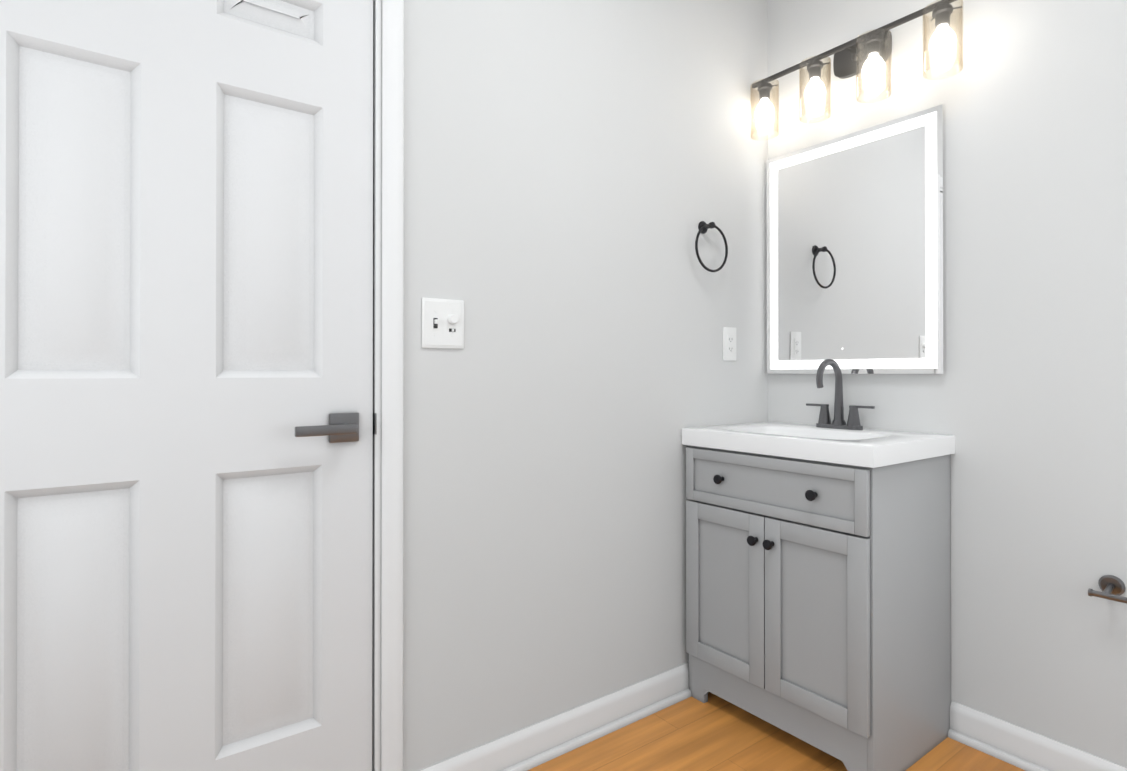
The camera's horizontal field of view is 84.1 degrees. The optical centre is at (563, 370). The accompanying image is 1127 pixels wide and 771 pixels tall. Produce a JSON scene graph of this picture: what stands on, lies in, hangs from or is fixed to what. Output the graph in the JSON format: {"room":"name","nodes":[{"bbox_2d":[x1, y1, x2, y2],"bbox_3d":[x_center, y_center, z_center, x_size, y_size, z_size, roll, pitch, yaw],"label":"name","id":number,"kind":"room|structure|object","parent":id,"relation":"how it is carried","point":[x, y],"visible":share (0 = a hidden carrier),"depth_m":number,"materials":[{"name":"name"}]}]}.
{"room":"bathroom","nodes":[
{"label":"bathroom","id":0,"kind":"room"},
{"bbox_2d":[403,0,767,770],"bbox_3d":[-0.433,-0.223,1.553,3.150,2.620,0.100,0,0,-37],"label":"wall","id":1,"kind":"structure","parent":0,"point":[577,172],"depth_m":1.81,"materials":[{"name":"paint"}]},
{"bbox_2d":[0,0,372,770],"bbox_3d":[-0.759,0.070,1.245,0.778,2.032,0.104,0,0,-37],"label":"door","id":2,"kind":"structure","parent":1,"relation":"in","point":[186,374],"depth_m":1.26,"materials":[{"name":"white wood"}]},
{"bbox_2d":[372,0,403,770],"bbox_3d":[-0.782,0.032,1.282,0.908,2.108,0.118,0,0,-37],"label":"door frame","id":3,"kind":"structure","parent":1,"relation":"attached to","point":[388,312],"depth_m":1.49,"materials":[{"name":"white wood"}]},
{"bbox_2d":[422,297,463,348],"bbox_3d":[-0.300,-0.118,1.576,0.116,0.125,0.020,0,0,-37],"label":"switch plate","id":4,"kind":"object","parent":1,"relation":"attached to","point":[442,323],"visible":1,"depth_m":1.58,"materials":[{"name":"white plastic"}]},
{"bbox_2d":[418,662,690,770],"bbox_3d":[0.191,1.038,1.931,1.410,0.100,0.028,0,0,-37],"label":"baseboard","id":5,"kind":"structure","parent":1,"relation":"attached to","point":[537,744],"depth_m":1.81,"materials":[{"name":"white wood"}]},
{"bbox_2d":[695,221,727,271],"bbox_3d":[0.497,-0.426,2.150,0.165,0.182,0.048,0,0,-37],"label":"towel ring","id":6,"kind":"object","parent":1,"relation":"attached to","point":[703,227],"visible":1,"depth_m":2.14,"materials":[{"name":"grey metal"}]},
{"bbox_2d":[723,327,735,360],"bbox_3d":[0.599,-0.095,2.249,0.072,0.120,0.008,0,0,-37],"label":"outlet","id":7,"kind":"object","parent":1,"relation":"attached to","point":[729,343],"visible":1,"depth_m":2.24,"materials":[{"name":"white plastic"}]},
{"bbox_2d":[527,692,1024,770],"bbox_3d":[0.207,1.108,0.684,3.150,0.050,2.250,0,0,-37],"label":"floor","id":8,"kind":"structure","parent":0,"point":[713,733],"depth_m":1.79,"materials":[{"name":"brown wood"}]},
{"bbox_2d":[682,421,954,770],"bbox_3d":[0.771,0.640,1.971,0.512,0.896,0.648,0,0,-37],"label":"bathroom vanity","id":9,"kind":"object","parent":8,"relation":"on","point":[818,587],"visible":1,"depth_m":1.76,"materials":[{"name":"grey wood"}]},
{"bbox_2d":[806,359,874,429],"bbox_3d":[0.877,0.077,2.052,0.152,0.230,0.234,0,0,-37],"label":"faucet","id":10,"kind":"object","parent":9,"relation":"on","point":[839,422],"visible":1,"depth_m":2.07,"materials":[{"name":"grey metal"}]},
{"bbox_2d":[767,0,1126,767],"bbox_3d":[1.462,-0.223,1.557,0.100,2.620,2.150,0,0,-37],"label":"wall","id":11,"kind":"structure","parent":0,"point":[1023,398],"depth_m":1.73,"materials":[{"name":"paint"}]},
{"bbox_2d":[767,104,943,373],"bbox_3d":[0.962,-0.392,2.125,0.027,0.807,0.615,0,0,-37],"label":"led mirror","id":12,"kind":"object","parent":11,"relation":"attached to","point":[855,268],"visible":1,"depth_m":2.07,"materials":[{"name":"white mirror"}]},
{"bbox_2d":[750,0,962,140],"bbox_3d":[0.935,-0.986,2.057,0.154,0.256,0.700,0,0,-37],"label":"sconce","id":13,"kind":"object","parent":11,"relation":"attached to","point":[867,55],"visible":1,"depth_m":2.00,"materials":[{"name":"grey"}]},
{"bbox_2d":[948,700,1126,770],"bbox_3d":[1.369,1.037,1.570,0.028,0.100,2.010,0,0,-37],"label":"baseboard","id":14,"kind":"structure","parent":11,"relation":"attached to","point":[1025,749],"depth_m":1.73,"materials":[{"name":"white wood"}]},
{"bbox_2d":[1088,575,1126,603],"bbox_3d":[1.389,0.542,1.507,0.071,0.052,0.182,0,0,-37],"label":"paper holder","id":15,"kind":"object","parent":11,"relation":"attached to","point":[1112,587],"visible":1,"depth_m":1.56,"materials":[{"name":"grey metal"}]}
]}

